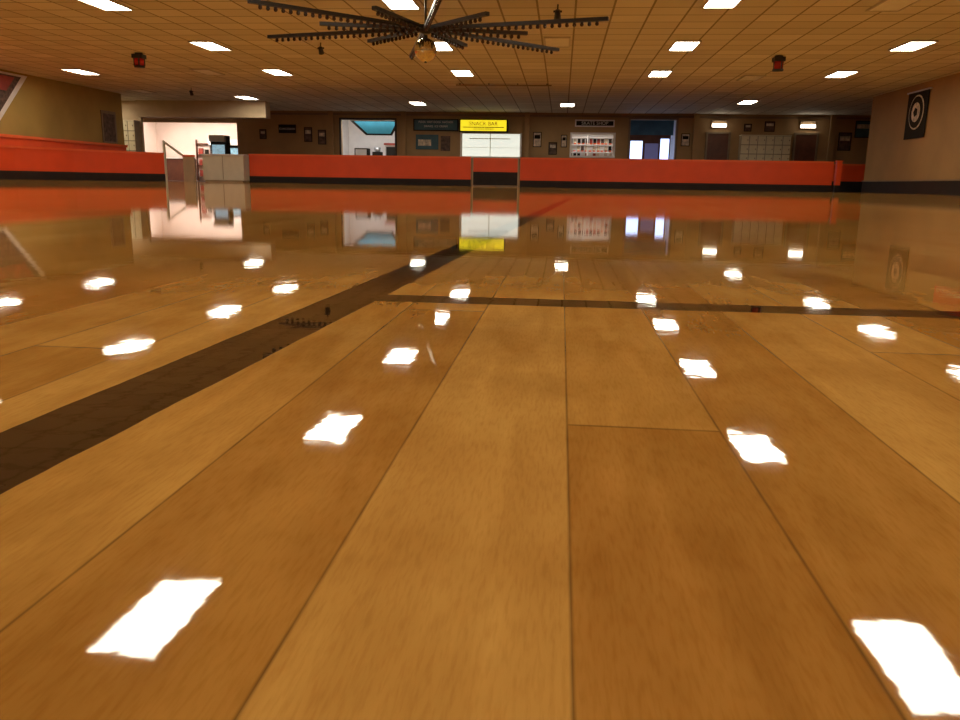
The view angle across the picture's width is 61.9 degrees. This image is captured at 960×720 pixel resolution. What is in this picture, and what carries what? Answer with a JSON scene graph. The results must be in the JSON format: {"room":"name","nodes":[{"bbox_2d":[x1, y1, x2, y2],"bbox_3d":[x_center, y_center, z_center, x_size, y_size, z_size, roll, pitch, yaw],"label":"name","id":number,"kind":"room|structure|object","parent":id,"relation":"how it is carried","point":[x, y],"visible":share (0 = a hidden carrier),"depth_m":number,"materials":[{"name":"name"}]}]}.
{"room":"sports facility","nodes":[
{"label":"sports facility","id":0,"kind":"room"},
{"bbox_2d":[0,69,124,144],"bbox_3d":[-16.296,-4.019,10.559,3.700,2.960,37.000,2,12,5],"label":"wall","id":1,"kind":"structure","parent":0,"point":[42,107],"depth_m":24.67,"materials":[{"name":"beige paint"}]},
{"bbox_2d":[0,71,26,119],"bbox_3d":[-13.368,-6.803,20.401,0.020,1.550,5.900,2,12,5],"label":"banner","id":2,"kind":"object","parent":1,"relation":"attached to","point":[10,83],"visible":1,"depth_m":22.30,"materials":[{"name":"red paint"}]},
{"bbox_2d":[0,134,127,150],"bbox_3d":[-14.420,-3.099,10.568,0.100,1.220,37.000,2,12,5],"label":"trim","id":3,"kind":"structure","parent":1,"relation":"attached to","point":[5,139],"depth_m":24.37,"materials":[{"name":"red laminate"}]},
{"bbox_2d":[100,110,117,143],"bbox_3d":[-12.685,-7.973,27.379,0.035,1.050,0.900,2,12,5],"label":"framed poster","id":4,"kind":"object","parent":1,"relation":"attached to","point":[108,118],"visible":1,"depth_m":27.33,"materials":[{"name":"paint"}]},
{"bbox_2d":[121,101,144,151],"bbox_3d":[-14.526,-8.516,31.075,3.050,2.960,0.150,2,12,5],"label":"wall","id":5,"kind":"structure","parent":0,"point":[128,107],"depth_m":30.68,"materials":[{"name":"paint"}]},
{"bbox_2d":[143,122,157,152],"bbox_3d":[-15.912,-9.071,33.487,0.200,2.960,10.200,2,12,5],"label":"wall","id":6,"kind":"structure","parent":0,"point":[150,138],"depth_m":37.37,"materials":[{"name":"paint"}]},
{"bbox_2d":[156,122,236,180],"bbox_3d":[-12.755,-9.655,36.369,5.500,2.960,3.320,2,12,5],"label":"wall","id":7,"kind":"structure","parent":0,"point":[181,136],"depth_m":37.79,"materials":[{"name":"paint"}]},
{"bbox_2d":[0,179,959,719],"bbox_3d":[-2.109,-1.809,8.924,32.800,0.200,36.100,2,12,5],"label":"floor","id":8,"kind":"structure","parent":0,"point":[269,451],"depth_m":0.27,"materials":[{"name":"brown wood"}]},
{"bbox_2d":[0,145,165,180],"bbox_3d":[-13.494,-2.456,8.604,2.112,0.840,32.858,3,13,10],"label":"barrier","id":9,"kind":"object","parent":8,"relation":"on","point":[16,162],"visible":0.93,"depth_m":22.03,"materials":[{"name":"red paint"}]},
{"bbox_2d":[162,140,195,181],"bbox_3d":[-10.003,-6.611,26.580,1.068,1.320,0.140,2,12,5],"label":"handrail","id":10,"kind":"object","parent":8,"relation":"on","point":[189,169],"visible":0.9,"depth_m":26.54,"materials":[{"name":"paint"}]},
{"bbox_2d":[200,154,249,181],"bbox_3d":[-8.466,-6.403,26.726,1.480,0.900,0.700,2,12,5],"label":"cabinet","id":11,"kind":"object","parent":8,"relation":"on","point":[216,167],"depth_m":26.44,"materials":[{"name":"beige laminate"}]},
{"bbox_2d":[248,154,470,185],"bbox_3d":[-3.978,-6.251,26.300,7.400,0.930,0.170,2,12,5],"label":"barrier","id":12,"kind":"object","parent":8,"relation":"on","point":[263,168],"visible":0.96,"depth_m":26.23,"materials":[{"name":"red paint"}]},
{"bbox_2d":[472,158,518,186],"bbox_3d":[0.499,-6.071,25.882,1.490,0.900,0.120,2,12,5],"label":"gate","id":13,"kind":"object","parent":8,"relation":"on","point":[485,171],"visible":0.93,"depth_m":25.84,"materials":[{"name":"red paint"}]},
{"bbox_2d":[520,157,833,191],"bbox_3d":[6.120,-5.877,25.350,9.700,0.930,0.170,2,12,5],"label":"barrier","id":14,"kind":"object","parent":8,"relation":"on","point":[672,174],"visible":0.91,"depth_m":25.27,"materials":[{"name":"red paint"}]},
{"bbox_2d":[833,160,843,191],"bbox_3d":[11.120,-5.707,24.877,0.190,0.960,0.200,2,12,5],"label":"end post","id":15,"kind":"object","parent":8,"relation":"on","point":[838,167],"visible":0.88,"depth_m":24.81,"materials":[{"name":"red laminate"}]},
{"bbox_2d":[0,0,959,114],"bbox_3d":[-1.497,-6.097,13.735,32.800,0.200,47.400,2,12,5],"label":"ceiling","id":16,"kind":"structure","parent":0,"point":[605,68],"depth_m":18.30,"materials":[{"name":"tile"}]},
{"bbox_2d":[60,68,100,74],"bbox_3d":[-11.082,-8.006,22.218,0.530,0.029,1.120,2,12,5],"label":"ceiling light panel","id":17,"kind":"object","parent":16,"relation":"in","point":[75,70],"depth_m":22.15,"materials":[{"name":"white plastic"}]},
{"bbox_2d":[78,0,133,10],"bbox_3d":[-6.336,-5.986,13.411,0.530,0.029,1.120,2,12,5],"label":"ceiling light panel","id":18,"kind":"object","parent":16,"relation":"in","point":[106,5],"depth_m":13.58,"materials":[{"name":"white plastic"}]},
{"bbox_2d":[131,52,145,67],"bbox_3d":[-8.019,-7.051,18.822,0.240,0.325,0.240,2,12,5],"label":"beacon","id":19,"kind":"object","parent":16,"relation":"attached to","point":[138,58],"depth_m":18.74,"materials":[{"name":"red plastic"}]},
{"bbox_2d":[136,100,269,118],"bbox_3d":[-10.490,-9.492,30.320,5.050,0.600,0.500,2,12,5],"label":"beam","id":20,"kind":"structure","parent":16,"relation":"attached to","point":[144,108],"depth_m":30.09,"materials":[{"name":"paint"}]},
{"bbox_2d":[189,69,224,74],"bbox_3d":[-7.450,-7.872,21.877,0.530,0.029,1.120,2,12,5],"label":"ceiling panel","id":21,"kind":"object","parent":16,"relation":"attached to","point":[202,71],"visible":1,"depth_m":21.81,"materials":[{"name":"metal"}]},
{"bbox_2d":[187,41,232,50],"bbox_3d":[-5.912,-6.894,17.561,0.530,0.029,1.120,2,12,5],"label":"ceiling light panel","id":22,"kind":"object","parent":16,"relation":"in","point":[209,45],"depth_m":17.51,"materials":[{"name":"white plastic"}]},
{"bbox_2d":[233,96,259,99],"bbox_3d":[-8.327,-9.355,28.534,0.530,0.029,1.120,2,12,5],"label":"ceiling light panel","id":23,"kind":"object","parent":16,"relation":"in","point":[242,97],"depth_m":28.47,"materials":[{"name":"white plastic"}]},
{"bbox_2d":[260,69,293,75],"bbox_3d":[-5.490,-7.799,21.692,0.530,0.029,1.120,2,12,5],"label":"ceiling light panel","id":24,"kind":"object","parent":16,"relation":"in","point":[277,72],"depth_m":21.69,"materials":[{"name":"white plastic"}]},
{"bbox_2d":[318,43,323,54],"bbox_3d":[-3.381,-6.616,17.012,0.140,0.247,0.162,2,12,5],"label":"ceiling spotlight","id":25,"kind":"object","parent":16,"relation":"attached to","point":[321,52],"depth_m":16.98,"materials":[{"name":"black metal"}]},
{"bbox_2d":[381,0,420,9],"bbox_3d":[-1.312,-5.799,12.938,0.530,0.029,1.120,2,12,5],"label":"ceiling light panel","id":26,"kind":"object","parent":16,"relation":"in","point":[391,4],"depth_m":13.16,"materials":[{"name":"white plastic"}]},
{"bbox_2d":[408,101,426,104],"bbox_3d":[-2.298,-9.478,29.537,0.530,0.029,1.120,2,12,5],"label":"ceiling light panel","id":27,"kind":"object","parent":16,"relation":"in","point":[411,102],"depth_m":29.47,"materials":[{"name":"white plastic"}]},
{"bbox_2d":[247,0,608,59],"bbox_3d":[-0.830,-5.317,12.241,5.660,0.638,4.925,-9,16,-39],"label":"light fixture","id":28,"kind":"object","parent":16,"relation":"attached to","point":[403,26],"visible":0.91,"depth_m":12.05,"materials":[{"name":"black metal"}]},
{"bbox_2d":[414,35,436,62],"bbox_3d":[-0.841,-4.801,12.357,0.350,0.405,0.350,2,12,5],"label":"ball","id":29,"kind":"object","parent":28,"relation":"hanging from","point":[425,49],"visible":1,"depth_m":12.24,"materials":[{"name":"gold metal"}]},
{"bbox_2d":[433,41,453,50],"bbox_3d":[-0.888,-6.708,17.088,0.530,0.029,1.120,2,12,5],"label":"ceiling light panel","id":30,"kind":"object","parent":16,"relation":"in","point":[441,46],"depth_m":17.13,"materials":[{"name":"white plastic"}]},
{"bbox_2d":[450,69,474,75],"bbox_3d":[-0.466,-7.613,21.220,0.530,0.029,1.120,2,12,5],"label":"ceiling light panel","id":31,"kind":"object","parent":16,"relation":"in","point":[456,72],"depth_m":21.11,"materials":[{"name":"white plastic"}]},
{"bbox_2d":[456,83,551,85],"bbox_3d":[0.691,-8.054,23.402,2.800,0.067,0.060,2,12,5],"label":"rail","id":32,"kind":"object","parent":16,"relation":"attached to","point":[459,84],"depth_m":23.39,"materials":[{"name":"brown metal"}]},
{"bbox_2d":[544,37,570,47],"bbox_3d":[1.585,-6.519,16.414,0.530,0.029,1.120,2,12,5],"label":"ceiling panel","id":33,"kind":"object","parent":16,"relation":"attached to","point":[558,42],"visible":0.84,"depth_m":16.39,"materials":[{"name":"metal"}]},
{"bbox_2d":[553,4,561,18],"bbox_3d":[1.266,-5.665,13.042,0.140,0.247,0.162,2,12,5],"label":"ceiling spotlight","id":34,"kind":"object","parent":16,"relation":"attached to","point":[557,12],"depth_m":13.01,"materials":[{"name":"black metal"}]},
{"bbox_2d":[560,103,574,106],"bbox_3d":[3.194,-9.317,29.217,0.530,0.029,1.120,2,12,5],"label":"ceiling light panel","id":35,"kind":"object","parent":16,"relation":"in","point":[561,104],"depth_m":29.17,"materials":[{"name":"white plastic"}]},
{"bbox_2d":[647,70,672,76],"bbox_3d":[4.658,-7.423,20.738,0.530,0.029,1.120,2,12,5],"label":"ceiling light panel","id":36,"kind":"object","parent":16,"relation":"in","point":[654,73],"depth_m":20.69,"materials":[{"name":"white plastic"}]},
{"bbox_2d":[668,41,701,50],"bbox_3d":[4.236,-6.518,16.606,0.530,0.029,1.120,2,12,5],"label":"ceiling light panel","id":37,"kind":"object","parent":16,"relation":"in","point":[676,45],"depth_m":16.55,"materials":[{"name":"white plastic"}]},
{"bbox_2d":[701,0,741,7],"bbox_3d":[3.812,-5.609,12.456,0.530,0.029,1.120,2,12,5],"label":"ceiling light panel","id":38,"kind":"object","parent":16,"relation":"in","point":[708,3],"depth_m":12.72,"materials":[{"name":"white plastic"}]},
{"bbox_2d":[736,100,758,103],"bbox_3d":[9.124,-8.795,27.285,0.530,0.029,1.120,2,12,5],"label":"ceiling light panel","id":39,"kind":"object","parent":16,"relation":"in","point":[743,101],"depth_m":27.19,"materials":[{"name":"white plastic"}]},
{"bbox_2d":[736,75,765,80],"bbox_3d":[7.205,-7.502,21.283,0.530,0.029,1.120,2,12,5],"label":"ceiling panel","id":40,"kind":"object","parent":16,"relation":"attached to","point":[745,77],"visible":1,"depth_m":21.20,"materials":[{"name":"metal"}]},
{"bbox_2d":[772,55,785,71],"bbox_3d":[6.616,-6.574,17.740,0.240,0.325,0.240,2,12,5],"label":"beacon","id":41,"kind":"object","parent":16,"relation":"attached to","point":[778,61],"depth_m":17.66,"materials":[{"name":"red plastic"}]},
{"bbox_2d":[823,71,859,77],"bbox_3d":[9.165,-7.256,20.314,0.530,0.029,1.120,2,12,5],"label":"ceiling light panel","id":42,"kind":"object","parent":16,"relation":"in","point":[837,74],"depth_m":20.33,"materials":[{"name":"white plastic"}]},
{"bbox_2d":[865,0,920,11],"bbox_3d":[6.510,-5.579,12.516,0.530,0.029,1.120,2,12,5],"label":"ceiling panel","id":43,"kind":"object","parent":16,"relation":"attached to","point":[884,5],"visible":1,"depth_m":12.66,"materials":[{"name":"metal"}]},
{"bbox_2d":[888,40,938,50],"bbox_3d":[8.743,-6.351,16.182,0.530,0.029,1.120,2,12,5],"label":"ceiling light panel","id":44,"kind":"object","parent":16,"relation":"in","point":[912,45],"depth_m":16.10,"materials":[{"name":"white plastic"}]},
{"bbox_2d":[143,111,870,185],"bbox_3d":[0.453,-8.787,33.409,32.400,2.960,0.180,2,12,5],"label":"wall","id":45,"kind":"structure","parent":0,"point":[249,141],"depth_m":33.02,"materials":[{"name":"brown paint"}]},
{"bbox_2d":[259,129,266,138],"bbox_3d":[-9.250,-9.630,34.099,0.300,0.400,0.028,2,12,5],"label":"framed poster","id":46,"kind":"object","parent":45,"relation":"attached to","point":[262,132],"visible":1,"depth_m":34.09,"materials":[{"name":"paper"}]},
{"bbox_2d":[278,124,295,132],"bbox_3d":[-8.178,-9.807,33.937,0.750,0.350,0.054,2,12,5],"label":"wall sign","id":47,"kind":"object","parent":45,"relation":"attached to","point":[283,128],"visible":1,"depth_m":33.92,"materials":[{"name":"black"}]},
{"bbox_2d":[304,127,311,141],"bbox_3d":[-7.285,-9.557,33.914,0.350,0.600,0.028,2,12,5],"label":"framed poster","id":48,"kind":"object","parent":45,"relation":"attached to","point":[307,130],"visible":1,"depth_m":33.90,"materials":[{"name":"paper"}]},
{"bbox_2d":[318,130,325,144],"bbox_3d":[-6.690,-9.438,33.880,0.350,0.600,0.028,2,12,5],"label":"framed poster","id":49,"kind":"object","parent":45,"relation":"attached to","point":[321,133],"visible":1,"depth_m":33.88,"materials":[{"name":"paper"}]},
{"bbox_2d":[339,118,396,155],"bbox_3d":[-4.721,-9.318,33.645,2.460,1.670,0.155,2,12,5],"label":"window","id":50,"kind":"structure","parent":45,"relation":"in","point":[340,119],"depth_m":33.57,"materials":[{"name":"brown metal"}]},
{"bbox_2d":[413,119,458,130],"bbox_3d":[-1.839,-9.779,33.280,1.890,0.480,0.084,2,12,5],"label":"menu board","id":51,"kind":"object","parent":45,"relation":"attached to","point":[418,124],"visible":1,"depth_m":33.25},
{"bbox_2d":[459,119,507,131],"bbox_3d":[0.149,-9.677,33.035,2.000,0.510,0.210,2,12,5],"label":"sign","id":52,"kind":"object","parent":45,"relation":"attached to","point":[465,125],"visible":1,"depth_m":32.95,"materials":[{"name":"yellow plastic"}]},
{"bbox_2d":[460,132,521,158],"bbox_3d":[0.445,-8.915,33.269,2.600,1.030,0.240,2,12,5],"label":"shutter window","id":53,"kind":"structure","parent":45,"relation":"in","point":[492,145],"depth_m":33.33,"materials":[{"name":"white metal"}]},
{"bbox_2d":[533,132,541,146],"bbox_3d":[2.364,-9.102,33.028,0.350,0.600,0.028,2,12,5],"label":"framed poster","id":54,"kind":"object","parent":45,"relation":"attached to","point":[537,136],"visible":1,"depth_m":33.01,"materials":[{"name":"paper"}]},
{"bbox_2d":[548,142,556,154],"bbox_3d":[3.005,-8.736,33.042,0.350,0.500,0.028,2,12,5],"label":"framed poster","id":55,"kind":"object","parent":45,"relation":"attached to","point":[552,150],"visible":1,"depth_m":33.03,"materials":[{"name":"paper"}]},
{"bbox_2d":[561,135,566,146],"bbox_3d":[3.458,-9.013,32.936,0.250,0.500,0.028,2,12,5],"label":"framed poster","id":56,"kind":"object","parent":45,"relation":"attached to","point":[563,137],"visible":1,"depth_m":32.93,"materials":[{"name":"paper"}]},
{"bbox_2d":[270,113,870,119],"bbox_3d":[3.050,-9.995,32.761,27.000,0.080,0.050,2,12,5],"label":"trim","id":57,"kind":"structure","parent":45,"relation":"attached to","point":[375,114],"depth_m":32.64,"materials":[{"name":"paint"}]},
{"bbox_2d":[569,132,615,157],"bbox_3d":[4.614,-8.812,32.806,1.850,1.000,0.145,2,12,5],"label":"shop window","id":58,"kind":"structure","parent":45,"relation":"in","point":[571,133],"depth_m":32.81,"materials":[{"name":"grey glass"}]},
{"bbox_2d":[575,120,614,126],"bbox_3d":[4.685,-9.656,32.646,1.600,0.280,0.074,2,12,5],"label":"shop sign","id":59,"kind":"object","parent":45,"relation":"attached to","point":[578,123],"visible":1,"depth_m":32.62,"materials":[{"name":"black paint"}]},
{"bbox_2d":[627,118,678,158],"bbox_3d":[7.022,-8.441,32.698,1.990,2.800,0.035,2,12,5],"label":"door frame","id":60,"kind":"structure","parent":45,"relation":"attached to","point":[630,119],"depth_m":32.47,"materials":[{"name":"paint"}]},
{"bbox_2d":[681,133,689,145],"bbox_3d":[8.334,-8.930,32.456,0.350,0.500,0.028,2,12,5],"label":"framed poster","id":61,"kind":"object","parent":45,"relation":"attached to","point":[685,138],"visible":1,"depth_m":32.44,"materials":[{"name":"paper"}]},
{"bbox_2d":[704,132,730,159],"bbox_3d":[9.595,-8.082,32.465,0.980,2.280,0.130,2,12,5],"label":"door","id":62,"kind":"structure","parent":45,"relation":"in","point":[717,144],"depth_m":32.35,"materials":[{"name":"brown wood"}]},
{"bbox_2d":[711,120,727,127],"bbox_3d":[9.604,-9.473,32.113,0.600,0.290,0.210,2,12,5],"label":"wall light","id":63,"kind":"object","parent":45,"relation":"attached to","point":[714,123],"visible":1,"depth_m":32.08,"materials":[{"name":"plastic"}]},
{"bbox_2d":[744,124,751,131],"bbox_3d":[10.755,-9.328,32.121,0.300,0.300,0.028,2,12,5],"label":"framed poster","id":64,"kind":"object","parent":45,"relation":"attached to","point":[747,127],"visible":1,"depth_m":32.11,"materials":[{"name":"paper"}]},
{"bbox_2d":[764,121,774,131],"bbox_3d":[11.601,-9.346,32.031,0.400,0.400,0.028,2,12,5],"label":"framed poster","id":65,"kind":"object","parent":45,"relation":"attached to","point":[769,125],"visible":1,"depth_m":32.02,"materials":[{"name":"paper"}]},
{"bbox_2d":[791,132,818,160],"bbox_3d":[13.018,-7.955,32.143,0.960,2.280,0.130,2,12,5],"label":"door","id":66,"kind":"structure","parent":45,"relation":"in","point":[805,145],"depth_m":32.02,"materials":[{"name":"brown wood"}]},
{"bbox_2d":[799,121,816,128],"bbox_3d":[13.036,-9.346,31.790,0.600,0.290,0.210,2,12,5],"label":"wall light","id":67,"kind":"object","parent":45,"relation":"attached to","point":[803,124],"visible":1,"depth_m":31.75,"materials":[{"name":"plastic"}]},
{"bbox_2d":[837,132,851,150],"bbox_3d":[14.528,-8.700,31.873,0.500,0.700,0.028,2,12,5],"label":"framed poster","id":68,"kind":"object","parent":45,"relation":"attached to","point":[844,139],"visible":1,"depth_m":31.87,"materials":[{"name":"paper"}]},
{"bbox_2d":[854,121,869,137],"bbox_3d":[15.331,-9.134,31.696,0.900,0.650,0.028,2,12,5],"label":"framed poster","id":69,"kind":"object","parent":45,"relation":"attached to","point":[862,128],"visible":0.64,"depth_m":31.71,"materials":[{"name":"paper"}]},
{"bbox_2d":[342,120,675,158],"bbox_3d":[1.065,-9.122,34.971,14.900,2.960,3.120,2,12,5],"label":"wall","id":70,"kind":"structure","parent":0,"point":[345,130],"depth_m":36.28,"materials":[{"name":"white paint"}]},
{"bbox_2d":[350,120,394,134],"bbox_3d":[-4.527,-10.000,34.476,2.200,0.610,0.020,2,12,5],"label":"awning","id":71,"kind":"object","parent":70,"relation":"attached to","point":[367,127],"visible":0.8,"depth_m":34.47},
{"bbox_2d":[629,120,673,158],"bbox_3d":[7.248,-8.974,34.783,2.150,2.950,0.120,2,12,5],"label":"door","id":72,"kind":"structure","parent":70,"relation":"in","point":[649,139],"depth_m":34.61,"materials":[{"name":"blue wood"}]},
{"bbox_2d":[168,180,860,192],"bbox_3d":[0.245,-6.853,31.961,32.800,0.200,11.300,2,12,5],"label":"floor","id":73,"kind":"structure","parent":0,"point":[168,180],"depth_m":28.72,"materials":[{"name":"brown wood"}]},
{"bbox_2d":[123,120,141,151],"bbox_3d":[-13.643,-8.059,30.763,1.120,2.230,0.435,2,12,5],"label":"lockers","id":74,"kind":"object","parent":73,"relation":"on","point":[132,135],"visible":0.23,"depth_m":30.46,"materials":[{"name":"metal"}]},
{"bbox_2d":[166,157,196,180],"bbox_3d":[-14.157,-9.004,37.746,1.400,1.050,0.700,2,12,5],"label":"desk","id":75,"kind":"object","parent":73,"relation":"on","point":[175,171],"visible":0.54,"depth_m":37.46,"materials":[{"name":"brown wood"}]},
{"bbox_2d":[195,139,208,180],"bbox_3d":[-13.024,-9.445,37.857,0.760,1.900,0.130,2,12,5],"label":"display shelf","id":76,"kind":"object","parent":73,"relation":"on","point":[201,150],"visible":0.43,"depth_m":37.82,"materials":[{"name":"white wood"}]},
{"bbox_2d":[209,135,230,153],"bbox_3d":[-10.946,-8.468,33.626,0.660,1.880,0.800,2,12,5],"label":"tall cabinet","id":77,"kind":"object","parent":73,"relation":"on","point":[220,144],"visible":0.23,"depth_m":33.45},
{"bbox_2d":[230,139,237,153],"bbox_3d":[-11.255,-9.215,36.991,0.660,1.880,0.800,2,12,5],"label":"tall cabinet","id":78,"kind":"object","parent":73,"relation":"on","point":[233,142],"visible":0.08,"depth_m":36.80,"materials":[{"name":"white"}]},
{"bbox_2d":[328,111,333,154],"bbox_3d":[-6.284,-8.987,33.828,0.200,2.955,0.140,2,12,5],"label":"pillar","id":79,"kind":"structure","parent":73,"relation":"on","point":[330,113],"depth_m":33.65,"materials":[{"name":"brown paint"}]},
{"bbox_2d":[401,111,405,155],"bbox_3d":[-3.200,-8.873,33.538,0.200,2.955,0.140,2,12,5],"label":"pillar","id":80,"kind":"structure","parent":73,"relation":"on","point":[403,113],"depth_m":33.34,"materials":[{"name":"brown paint"}]},
{"bbox_2d":[524,112,529,156],"bbox_3d":[1.924,-8.683,33.056,0.200,2.955,0.140,2,12,5],"label":"pillar","id":81,"kind":"structure","parent":73,"relation":"on","point":[527,114],"depth_m":32.86,"materials":[{"name":"brown paint"}]},
{"bbox_2d":[571,134,612,155],"bbox_3d":[4.588,-8.552,34.180,2.500,2.300,0.400,2,12,5],"label":"shelf","id":82,"kind":"object","parent":73,"relation":"on","point":[599,146],"visible":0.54,"depth_m":33.96,"materials":[{"name":"white metal"}]},
{"bbox_2d":[691,114,699,159],"bbox_3d":[8.689,-8.432,32.419,0.200,2.955,0.140,2,12,5],"label":"pillar","id":83,"kind":"structure","parent":73,"relation":"on","point":[696,116],"depth_m":32.23,"materials":[{"name":"brown paint"}]},
{"bbox_2d":[737,135,791,160],"bbox_3d":[11.374,-7.918,32.157,1.950,2.150,0.435,2,12,5],"label":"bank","id":84,"kind":"object","parent":73,"relation":"on","point":[751,147],"visible":0.59,"depth_m":31.84,"materials":[{"name":"metal"}]},
{"bbox_2d":[826,115,836,160],"bbox_3d":[13.962,-8.236,31.923,0.200,2.955,0.140,2,12,5],"label":"pillar","id":85,"kind":"structure","parent":73,"relation":"on","point":[833,119],"depth_m":31.75,"materials":[{"name":"brown paint"}]},
{"bbox_2d":[831,164,864,191],"bbox_3d":[13.791,-6.274,27.669,4.400,0.950,0.170,2,12,5],"label":"barrier","id":86,"kind":"object","parent":73,"relation":"on","point":[852,175],"visible":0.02,"depth_m":27.70,"materials":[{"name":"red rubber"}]},
{"bbox_3d":[-4.424,-8.473,36.173,3.400,1.000,0.750,2,12,5],"label":"countertop","id":87,"kind":"structure","parent":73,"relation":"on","visible":0},
{"bbox_2d":[354,148,369,154],"bbox_3d":[-5.311,-9.255,36.054,0.600,0.550,0.625,2,12,5],"label":"dispenser","id":88,"kind":"object","parent":87,"relation":"on","point":[358,151],"visible":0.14,"depth_m":35.82,"materials":[{"name":"beige plastic"}]},
{"bbox_2d":[372,147,382,154],"bbox_3d":[-4.611,-9.261,36.019,0.400,0.600,0.350,2,12,5],"label":"urn","id":89,"kind":"object","parent":87,"relation":"on","point":[377,149],"visible":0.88,"depth_m":35.85,"materials":[{"name":"metal"}]},
{"bbox_2d":[384,143,394,155],"bbox_3d":[-3.910,-9.329,35.959,0.700,0.780,0.600,2,12,5],"label":"machine","id":90,"kind":"object","parent":87,"relation":"on","point":[389,147],"visible":0.5,"depth_m":35.68,"materials":[{"name":"silver metal"}]},
{"bbox_2d":[864,73,959,179],"bbox_3d":[12.338,-2.914,7.669,3.500,2.960,36.600,2,12,5],"label":"wall","id":91,"kind":"structure","parent":0,"point":[935,155],"depth_m":22.06,"materials":[{"name":"paint"}]},
{"bbox_2d":[861,179,959,194],"bbox_3d":[10.546,-1.720,8.113,0.060,0.380,36.600,2,12,5],"label":"baseboard","id":92,"kind":"structure","parent":91,"relation":"attached to","point":[936,186],"depth_m":22.06,"materials":[{"name":"black rubber"}]},
{"bbox_2d":[903,87,932,139],"bbox_3d":[12.036,-6.775,22.080,0.062,1.280,1.500,2,12,5],"label":"banner","id":93,"kind":"object","parent":91,"relation":"attached to","point":[918,101],"visible":1,"depth_m":21.99,"materials":[{"name":"black fabric"}]}
]}

